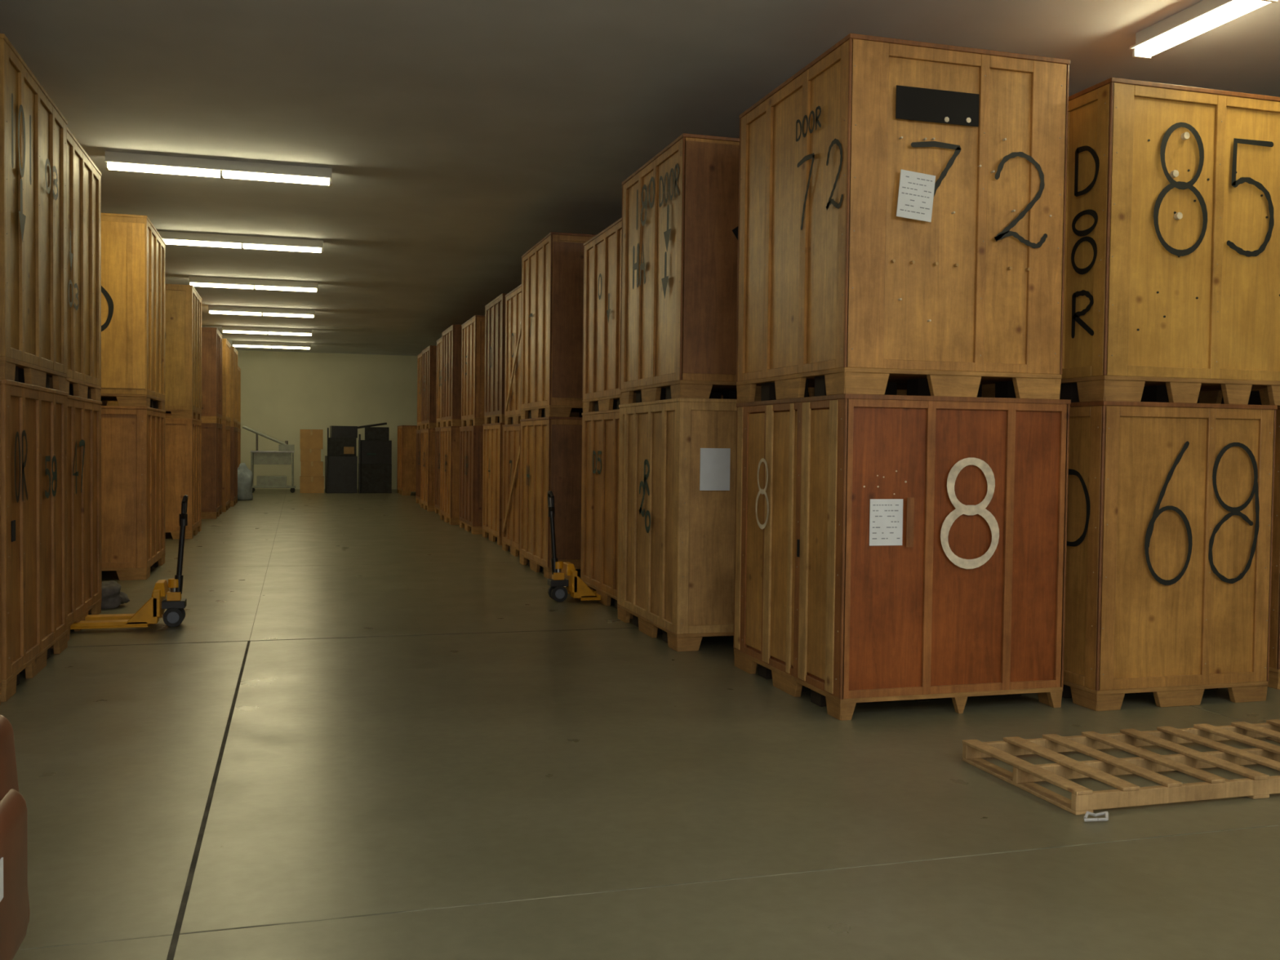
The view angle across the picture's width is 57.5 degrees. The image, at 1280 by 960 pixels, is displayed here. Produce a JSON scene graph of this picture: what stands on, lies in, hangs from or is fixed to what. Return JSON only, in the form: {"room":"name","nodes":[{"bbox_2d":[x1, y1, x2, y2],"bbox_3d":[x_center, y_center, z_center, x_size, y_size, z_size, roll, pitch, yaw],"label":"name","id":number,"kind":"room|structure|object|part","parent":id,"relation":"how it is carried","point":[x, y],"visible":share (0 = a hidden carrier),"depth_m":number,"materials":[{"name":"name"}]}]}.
{"room":"storage warehouse","nodes":[
{"label":"storage warehouse","id":0,"kind":"room"},
{"bbox_2d":[236,350,417,488],"bbox_3d":[-7.361,-2.128,43.745,20.000,5.350,0.200,0,2,-16],"label":"wall","id":1,"kind":"structure","parent":0,"point":[283,394],"depth_m":42.33,"materials":[{"name":"paint"}]},
{"bbox_2d":[0,488,1279,959],"bbox_3d":[-0.217,1.270,19.263,19.600,0.200,51.000,0,2,-16],"label":"floor","id":2,"kind":"structure","parent":0,"point":[372,774],"depth_m":5.77,"materials":[{"name":"concrete"}]},
{"bbox_2d":[0,380,1,705],"bbox_3d":[-4.804,0.443,6.325,1.962,2.120,2.112,0,2,-16],"label":"crate","id":3,"kind":"object","parent":2,"relation":"on","point":[0,380],"visible":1,"depth_m":7.59,"materials":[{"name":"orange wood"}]},
{"bbox_2d":[0,714,30,959],"bbox_3d":[-2.369,1.200,3.411,0.944,0.840,0.895,0,2,-16],"label":"leather armchair","id":4,"kind":"object","parent":2,"relation":"on","point":[15,910],"visible":1,"depth_m":3.68,"materials":[{"name":"brown leather"}]},
{"bbox_3d":[-1.998,1.277,3.472,0.190,0.550,0.800,0,2,-16],"label":"arm","id":5,"kind":"part","parent":4,"relation":"part of","materials":[{"name":"brown leather"}]},
{"bbox_2d":[0,378,68,702],"bbox_3d":[-5.411,0.367,8.443,1.964,2.130,2.162,0,2,-16],"label":"crate","id":6,"kind":"object","parent":2,"relation":"on","point":[34,419],"visible":1,"depth_m":8.55,"materials":[{"name":"orange wood"}]},
{"bbox_2d":[0,33,67,391],"bbox_3d":[-5.384,-1.817,8.378,1.965,2.240,2.162,0,2,-16],"label":"crate","id":7,"kind":"object","parent":6,"relation":"on","point":[33,130],"visible":0.97,"depth_m":8.48,"materials":[{"name":"brown wood"}]},
{"bbox_2d":[67,395,102,640],"bbox_3d":[-6.068,0.302,10.511,1.962,2.120,1.962,0,2,-16],"label":"crate","id":8,"kind":"object","parent":2,"relation":"on","point":[84,415],"visible":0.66,"depth_m":10.77,"materials":[{"name":"orange wood"}]},
{"bbox_2d":[66,127,102,400],"bbox_3d":[-6.040,-1.892,10.445,1.965,2.270,1.962,0,2,-16],"label":"crate","id":9,"kind":"object","parent":8,"relation":"on","point":[83,176],"visible":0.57,"depth_m":10.69,"materials":[{"name":"brown wood"}]},
{"bbox_2d":[101,580,129,608],"bbox_3d":[-5.627,1.157,12.084,0.532,0.327,0.607,1,2,25],"label":"blanket","id":10,"kind":"object","parent":2,"relation":"on","point":[112,596],"visible":0.41,"depth_m":12.02,"materials":[{"name":"grey fabric"}]},
{"bbox_2d":[70,494,188,629],"bbox_3d":[-4.927,0.753,10.802,1.388,1.227,0.540,0,2,-16],"label":"jack","id":11,"kind":"object","parent":2,"relation":"on","point":[153,609],"visible":0.74,"depth_m":10.87,"materials":[{"name":"yellow paint"}]},
{"bbox_3d":[-5.017,1.155,10.789,1.209,0.417,0.540,0,2,-16],"label":"fork frame","id":12,"kind":"part","parent":11,"relation":"part of","materials":[{"name":"yellow paint"}]},
{"bbox_3d":[-4.319,0.607,10.975,0.125,0.930,0.236,0,2,-16],"label":"handle","id":13,"kind":"part","parent":11,"relation":"part of","materials":[{"name":"black plastic"}]},
{"bbox_2d":[101,405,165,580],"bbox_3d":[-7.348,0.130,15.213,1.962,2.150,2.112,0,2,-16],"label":"crate","id":14,"kind":"object","parent":2,"relation":"on","point":[133,437],"visible":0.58,"depth_m":14.45,"materials":[{"name":"orange wood"}]},
{"bbox_2d":[100,213,165,410],"bbox_3d":[-7.319,-2.119,15.138,1.962,2.350,2.126,0,2,-16],"label":"crate","id":15,"kind":"object","parent":14,"relation":"on","point":[133,250],"visible":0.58,"depth_m":14.36,"materials":[{"name":"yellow wood"}]},
{"bbox_3d":[-7.005,-2.145,14.137,1.870,2.030,0.030,0,2,-16],"label":"panel","id":16,"kind":"part","parent":15,"relation":"part of","materials":[{"name":"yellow wood"}]},
{"bbox_2d":[164,417,201,538],"bbox_3d":[-9.098,-0.057,21.236,1.962,2.120,2.062,0,2,-16],"label":"crate","id":17,"kind":"object","parent":2,"relation":"on","point":[183,436],"visible":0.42,"depth_m":20.49,"materials":[{"name":"orange wood"}]},
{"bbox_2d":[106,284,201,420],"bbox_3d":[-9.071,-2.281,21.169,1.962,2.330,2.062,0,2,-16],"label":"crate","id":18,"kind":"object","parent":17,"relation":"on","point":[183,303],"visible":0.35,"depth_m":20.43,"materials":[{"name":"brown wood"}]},
{"bbox_2d":[201,422,222,519],"bbox_3d":[-10.584,-0.233,26.502,1.962,2.120,2.012,0,2,-16],"label":"crate","id":19,"kind":"object","parent":2,"relation":"on","point":[211,433],"visible":0.35,"depth_m":25.80,"materials":[{"name":"brown wood"}]},
{"bbox_2d":[164,327,222,424],"bbox_3d":[-10.559,-2.342,26.439,1.962,2.100,2.012,0,2,-16],"label":"crate","id":20,"kind":"object","parent":19,"relation":"on","point":[211,337],"visible":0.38,"depth_m":25.73,"materials":[{"name":"brown wood"}]},
{"bbox_2d":[222,425,231,511],"bbox_3d":[-11.265,-0.306,29.011,1.962,2.100,2.012,0,2,-16],"label":"crate","id":21,"kind":"object","parent":2,"relation":"on","point":[225,429],"visible":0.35,"depth_m":28.35,"materials":[{"name":"orange wood"}]},
{"bbox_2d":[222,338,231,426],"bbox_3d":[-11.240,-2.405,28.948,1.962,2.100,2.012,0,2,-16],"label":"crate","id":22,"kind":"object","parent":21,"relation":"on","point":[226,346],"visible":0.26,"depth_m":28.67,"materials":[{"name":"brown wood"}]},
{"bbox_2d":[230,426,237,506],"bbox_3d":[-11.880,-0.384,31.331,1.962,2.100,2.012,0,2,-16],"label":"crate","id":23,"kind":"object","parent":2,"relation":"on","point":[233,430],"visible":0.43,"depth_m":30.68,"materials":[{"name":"brown wood"}]},
{"bbox_2d":[230,346,238,427],"bbox_3d":[-11.855,-2.482,31.267,1.962,2.100,2.012,0,2,-16],"label":"crate","id":24,"kind":"object","parent":23,"relation":"on","point":[233,387],"visible":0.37,"depth_m":30.60,"materials":[{"name":"brown wood"}]},
{"bbox_2d":[237,428,240,467],"bbox_3d":[-13.360,-0.538,35.896,1.962,2.100,2.012,0,2,-16],"label":"crate","id":25,"kind":"object","parent":2,"relation":"on","point":[238,429],"visible":0.08,"depth_m":36.13,"materials":[{"name":"orange wood"}]},
{"bbox_2d":[237,365,240,429],"bbox_3d":[-13.336,-2.538,35.836,1.962,1.900,2.012,0,2,-16],"label":"crate","id":26,"kind":"object","parent":25,"relation":"on","point":[238,367],"visible":0.18,"depth_m":36.09,"materials":[{"name":"brown wood"}]},
{"bbox_2d":[237,462,253,500],"bbox_3d":[-11.651,0.037,34.118,0.667,1.097,0.603,1,2,-4],"label":"bag","id":27,"kind":"object","parent":2,"relation":"on","point":[245,476],"visible":0.67,"depth_m":33.94,"materials":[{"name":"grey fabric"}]},
{"bbox_2d":[242,425,295,493],"bbox_3d":[-12.476,-0.702,39.276,1.717,2.241,0.700,0,2,-16],"label":"cart","id":28,"kind":"object","parent":2,"relation":"on","point":[285,454],"visible":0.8,"depth_m":39.09,"materials":[{"name":"grey paint"}]},
{"bbox_2d":[299,475,324,493],"bbox_3d":[-11.100,0.154,39.498,0.780,0.553,0.604,0,2,-16],"label":"cardboard box","id":29,"kind":"object","parent":2,"relation":"on","point":[307,484],"visible":0.92,"depth_m":39.21,"materials":[{"name":"brown cardboard"}]},
{"bbox_2d":[300,461,323,476],"bbox_3d":[-11.097,-0.373,39.481,0.720,0.503,0.604,0,2,-16],"label":"cardboard box","id":30,"kind":"object","parent":29,"relation":"on","point":[307,468],"visible":0.94,"depth_m":39.20,"materials":[{"name":"brown cardboard"}]},
{"bbox_2d":[300,448,320,462],"bbox_3d":[-11.135,-0.836,39.455,0.660,0.423,0.554,0,2,-16],"label":"cardboard box","id":31,"kind":"object","parent":30,"relation":"on","point":[306,455],"visible":0.97,"depth_m":39.19,"materials":[{"name":"brown cardboard"}]},
{"bbox_2d":[299,429,323,448],"bbox_3d":[-11.103,-1.379,39.446,0.740,0.663,0.554,0,2,-16],"label":"cardboard box","id":32,"kind":"object","parent":31,"relation":"on","point":[309,438],"visible":1,"depth_m":39.19,"materials":[{"name":"brown cardboard"}]},
{"bbox_2d":[324,422,391,493],"bbox_3d":[-9.636,-0.773,39.970,2.197,2.414,1.184,0,2,-16],"label":"cabinets","id":33,"kind":"object","parent":2,"relation":"on","point":[375,452],"visible":1,"depth_m":39.52,"materials":[{"name":"black"}]},
{"bbox_2d":[396,425,417,495],"bbox_3d":[-7.280,-0.672,39.440,1.662,2.300,2.012,0,2,-16],"label":"crate","id":34,"kind":"object","parent":2,"relation":"on","point":[406,434],"visible":0.33,"depth_m":38.35,"materials":[{"name":"orange wood"}]},
{"bbox_2d":[415,429,420,505],"bbox_3d":[-5.424,-0.356,32.999,1.612,2.100,1.992,0,2,-16],"label":"crate","id":35,"kind":"object","parent":2,"relation":"on","point":[418,432],"visible":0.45,"depth_m":33.22,"materials":[{"name":"brown wood"}]},
{"bbox_2d":[417,352,422,430],"bbox_3d":[-5.385,-2.479,32.923,1.593,2.150,1.962,0,2,-16],"label":"crate","id":36,"kind":"object","parent":35,"relation":"on","point":[419,356],"visible":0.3,"depth_m":33.12,"materials":[{"name":"beige wood"}]},
{"bbox_2d":[420,428,435,511],"bbox_3d":[-4.876,-0.282,30.764,1.612,2.100,1.992,0,2,-16],"label":"crate","id":37,"kind":"object","parent":2,"relation":"on","point":[427,435],"visible":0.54,"depth_m":29.68,"materials":[{"name":"orange wood"}]},
{"bbox_2d":[421,345,436,429],"bbox_3d":[-4.836,-2.381,30.690,1.592,2.100,1.962,0,2,-16],"label":"crate","id":38,"kind":"object","parent":37,"relation":"on","point":[429,353],"visible":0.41,"depth_m":29.66,"materials":[{"name":"brown wood"}]},
{"bbox_2d":[434,426,439,515],"bbox_3d":[-4.051,-0.208,28.297,1.612,2.120,1.992,0,2,-16],"label":"crate","id":39,"kind":"object","parent":2,"relation":"on","point":[437,504],"visible":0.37,"depth_m":28.55,"materials":[{"name":"brown wood"}]},
{"bbox_2d":[435,337,441,427],"bbox_3d":[-4.011,-2.342,28.222,1.592,2.150,1.962,0,2,-16],"label":"crate","id":40,"kind":"object","parent":39,"relation":"on","point":[438,402],"visible":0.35,"depth_m":28.46,"materials":[{"name":"beige wood"}]},
{"bbox_2d":[440,426,461,524],"bbox_3d":[-3.522,-0.121,25.953,1.612,2.100,1.992,0,2,-16],"label":"crate","id":41,"kind":"object","parent":2,"relation":"on","point":[449,435],"visible":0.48,"depth_m":25.09,"materials":[{"name":"orange wood"}]},
{"bbox_2d":[441,324,462,426],"bbox_3d":[-3.483,-2.245,25.878,1.593,2.150,1.962,0,2,-16],"label":"crate","id":42,"kind":"object","parent":41,"relation":"on","point":[451,336],"visible":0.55,"depth_m":25.01,"materials":[{"name":"brown wood"}]},
{"bbox_2d":[458,425,482,534],"bbox_3d":[-2.698,-0.028,23.487,1.612,2.080,1.992,0,2,-16],"label":"crate","id":43,"kind":"object","parent":2,"relation":"on","point":[470,509],"visible":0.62,"depth_m":22.70,"materials":[{"name":"brown wood"}]},
{"bbox_2d":[461,315,484,426],"bbox_3d":[-2.658,-2.116,23.413,1.592,2.100,1.962,0,2,-16],"label":"crate","id":44,"kind":"object","parent":43,"relation":"on","point":[473,335],"visible":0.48,"depth_m":22.66,"materials":[{"name":"orange wood"}]},
{"bbox_2d":[481,422,504,545],"bbox_3d":[-1.901,0.043,21.117,1.612,2.100,1.992,0,2,-16],"label":"crate","id":45,"kind":"object","parent":2,"relation":"on","point":[492,433],"visible":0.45,"depth_m":20.83,"materials":[{"name":"beige wood"}]},
{"bbox_2d":[484,293,507,423],"bbox_3d":[-1.861,-2.105,21.041,1.592,2.200,1.962,0,2,-16],"label":"crate","id":46,"kind":"object","parent":45,"relation":"on","point":[495,311],"visible":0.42,"depth_m":20.75,"materials":[{"name":"brown wood"}]},
{"bbox_2d":[502,324,520,556],"bbox_3d":[-1.217,-0.709,18.477,1.626,3.779,1.992,0,2,-16],"label":"crate","id":47,"kind":"object","parent":2,"relation":"on","point":[511,433],"visible":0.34,"depth_m":18.48,"materials":[{"name":"orange wood"}]},
{"bbox_2d":[504,284,521,424],"bbox_3d":[-1.183,-1.928,18.430,1.594,2.120,1.962,0,2,-16],"label":"crate","id":48,"kind":"object","parent":47,"relation":"on","point":[513,299],"visible":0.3,"depth_m":18.54,"materials":[{"name":"beige wood"}]},
{"bbox_2d":[519,416,582,578],"bbox_3d":[-0.677,0.203,16.303,1.663,2.100,2.064,0,2,-16],"label":"crate","id":49,"kind":"object","parent":2,"relation":"on","point":[551,447],"visible":0.45,"depth_m":15.20,"materials":[{"name":"beige wood"}]},
{"bbox_2d":[520,231,595,419],"bbox_3d":[-0.650,-2.031,16.236,1.662,2.370,2.064,0,2,-16],"label":"crate","id":50,"kind":"object","parent":49,"relation":"on","point":[553,269],"visible":0.41,"depth_m":15.12,"materials":[{"name":"beige wood"}]},
{"bbox_3d":[-0.362,-2.063,15.253,1.590,2.000,0.018,0,2,-16],"label":"panel","id":51,"kind":"part","parent":50,"relation":"part of","materials":[{"name":"brown wood"}]},
{"bbox_3d":[-0.389,0.161,15.320,1.590,1.750,0.018,0,2,-16],"label":"panel","id":52,"kind":"part","parent":49,"relation":"part of","materials":[{"name":"brown wood"}]},
{"bbox_2d":[547,490,600,601],"bbox_3d":[-0.358,0.737,13.179,1.388,1.227,0.540,0,2,-16],"label":"jack","id":53,"kind":"object","parent":2,"relation":"on","point":[565,580],"visible":0.8,"depth_m":12.94,"materials":[{"name":"yellow paint"}]},
{"bbox_3d":[-0.962,0.586,12.997,0.125,0.930,0.236,0,2,-16],"label":"handle","id":54,"kind":"part","parent":53,"relation":"part of","materials":[{"name":"black plastic"}]},
{"bbox_3d":[-0.277,1.139,13.216,1.209,0.417,0.540,0,2,-16],"label":"fork frame","id":55,"kind":"part","parent":53,"relation":"part of","materials":[{"name":"yellow paint"}]},
{"bbox_2d":[580,408,619,608],"bbox_3d":[0.347,0.302,13.068,1.612,2.120,1.952,0,2,-16],"label":"crate","id":56,"kind":"object","parent":2,"relation":"on","point":[600,429],"visible":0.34,"depth_m":12.89,"materials":[{"name":"orange wood"}]},
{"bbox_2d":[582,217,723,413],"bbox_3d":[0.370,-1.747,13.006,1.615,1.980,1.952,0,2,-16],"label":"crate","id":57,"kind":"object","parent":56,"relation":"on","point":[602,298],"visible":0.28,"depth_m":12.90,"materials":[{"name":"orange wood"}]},
{"bbox_2d":[17,488,1279,959],"bbox_3d":[-0.215,1.169,19.260,19.600,0.001,51.000,0,2,-16],"label":"joint","id":58,"kind":"object","parent":2,"relation":"on","point":[176,933],"visible":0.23,"depth_m":4.96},
{"bbox_2d":[617,397,737,651],"bbox_3d":[0.850,0.354,11.027,1.672,2.150,1.954,0,2,-16],"label":"crate","id":59,"kind":"object","parent":2,"relation":"on","point":[677,456],"visible":0.55,"depth_m":10.02,"materials":[{"name":"brown wood"}]},
{"bbox_2d":[619,133,808,404],"bbox_3d":[0.869,-1.824,10.944,1.655,2.210,1.942,0,2,-16],"label":"crate","id":60,"kind":"object","parent":59,"relation":"on","point":[680,208],"visible":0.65,"depth_m":9.93,"materials":[{"name":"beige wood"}]},
{"bbox_3d":[1.139,-1.868,10.027,1.600,1.940,0.018,0,2,-16],"label":"panel","id":61,"kind":"part","parent":60,"relation":"part of","materials":[{"name":"brown wood"}]},
{"bbox_2d":[733,393,1071,720],"bbox_3d":[1.817,0.469,8.586,1.684,2.090,1.927,0,2,-16],"label":"crate","id":62,"kind":"object","parent":2,"relation":"on","point":[888,548],"visible":1,"depth_m":7.74,"materials":[{"name":"red wood"}]},
{"bbox_2d":[736,33,1070,403],"bbox_3d":[1.820,-1.710,8.531,1.623,2.270,1.953,0,2,-16],"label":"crate","id":63,"kind":"object","parent":62,"relation":"on","point":[901,220],"visible":0.94,"depth_m":7.70,"materials":[{"name":"beige wood"}]},
{"bbox_2d":[1083,811,1108,822],"bbox_3d":[2.155,1.590,5.518,0.112,0.031,0.116,1,2,21],"label":"scrap","id":64,"kind":"object","parent":2,"relation":"on","point":[1105,813],"visible":1,"depth_m":5.51,"materials":[{"name":"white paper"}]},
{"bbox_2d":[962,719,1279,815],"bbox_3d":[3.006,1.538,6.379,2.201,0.116,1.018,0,2,-16],"label":"wooden pallet","id":65,"kind":"object","parent":2,"relation":"on","point":[1190,762],"visible":0.98,"depth_m":6.21,"materials":[{"name":"brown wood"}]},
{"bbox_2d":[1062,400,1277,711],"bbox_3d":[3.483,0.484,8.930,1.432,2.080,1.962,0,2,-16],"label":"crate","id":66,"kind":"object","parent":2,"relation":"on","point":[1170,514],"visible":0.66,"depth_m":8.01,"materials":[{"name":"beige wood"}]},
{"bbox_2d":[1059,77,1279,406],"bbox_3d":[3.607,-1.620,8.920,1.652,2.130,2.014,0,2,-16],"label":"crate","id":67,"kind":"object","parent":66,"relation":"on","point":[1171,291],"visible":0.61,"depth_m":7.95,"materials":[{"name":"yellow wood"}]},
{"bbox_2d":[1267,406,1279,689],"bbox_3d":[5.192,0.470,9.767,1.562,2.100,2.012,0,2,-16],"label":"crate","id":68,"kind":"object","parent":2,"relation":"on","point":[1274,643],"visible":0.09,"depth_m":8.65,"materials":[{"name":"orange wood"}]},
{"bbox_2d":[1168,388,1266,404],"bbox_3d":[5.232,-1.629,9.708,1.532,2.100,2.012,0,2,-16],"label":"crate","id":69,"kind":"object","parent":68,"relation":"on","point":[1256,397],"visible":0.02,"depth_m":8.99,"materials":[{"name":"beige wood"}]},
{"bbox_2d":[0,0,1279,355],"bbox_3d":[-0.155,-3.877,19.108,19.600,0.200,51.000,0,2,-16],"label":"ceiling","id":70,"kind":"structure","parent":0,"point":[455,136],"depth_m":10.76,"materials":[{"name":"paint"}]},
{"bbox_2d":[104,151,332,186],"bbox_3d":[-4.796,-3.566,13.385,2.440,0.185,0.200,0,2,-16],"label":"fluorescent light fixture","id":71,"kind":"object","parent":70,"relation":"attached to","point":[117,161],"visible":1,"depth_m":13.32,"materials":[{"name":"white plastic"}]},
{"bbox_2d":[158,231,323,253],"bbox_3d":[-6.237,-3.731,18.316,2.440,0.185,0.200,0,2,-16],"label":"fluorescent light fixture","id":72,"kind":"object","parent":70,"relation":"attached to","point":[169,237],"visible":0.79,"depth_m":18.27,"materials":[{"name":"white plastic"}]},
{"bbox_2d":[188,275,318,292],"bbox_3d":[-7.678,-3.897,23.247,2.440,0.185,0.200,0,2,-16],"label":"fluorescent light fixture","id":73,"kind":"object","parent":70,"relation":"attached to","point":[207,282],"visible":0.95,"depth_m":23.19,"materials":[{"name":"white plastic"}]},
{"bbox_2d":[208,305,315,318],"bbox_3d":[-9.119,-4.062,28.178,2.440,0.185,0.200,0,2,-16],"label":"fluorescent light fixture","id":74,"kind":"object","parent":70,"relation":"attached to","point":[211,308],"visible":1,"depth_m":28.12,"materials":[{"name":"white plastic"}]},
{"bbox_2d":[222,325,312,336],"bbox_3d":[-10.559,-4.228,33.109,2.440,0.185,0.200,0,2,-16],"label":"fluorescent light fixture","id":75,"kind":"object","parent":70,"relation":"attached to","point":[225,329],"visible":1,"depth_m":33.05,"materials":[{"name":"white plastic"}]},
{"bbox_2d":[231,341,311,349],"bbox_3d":[-12.000,-4.393,38.041,2.440,0.185,0.200,0,2,-16],"label":"fluorescent light fixture","id":76,"kind":"object","parent":70,"relation":"attached to","point":[236,344],"visible":0.96,"depth_m":37.98,"materials":[{"name":"white plastic"}]},
{"bbox_2d":[1129,0,1277,59],"bbox_3d":[4.185,-3.289,7.783,0.200,0.185,2.440,0,2,-16],"label":"fluorescent light fixture","id":77,"kind":"object","parent":70,"relation":"attached to","point":[1202,16],"visible":1,"depth_m":8.41,"materials":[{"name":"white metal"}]}
]}

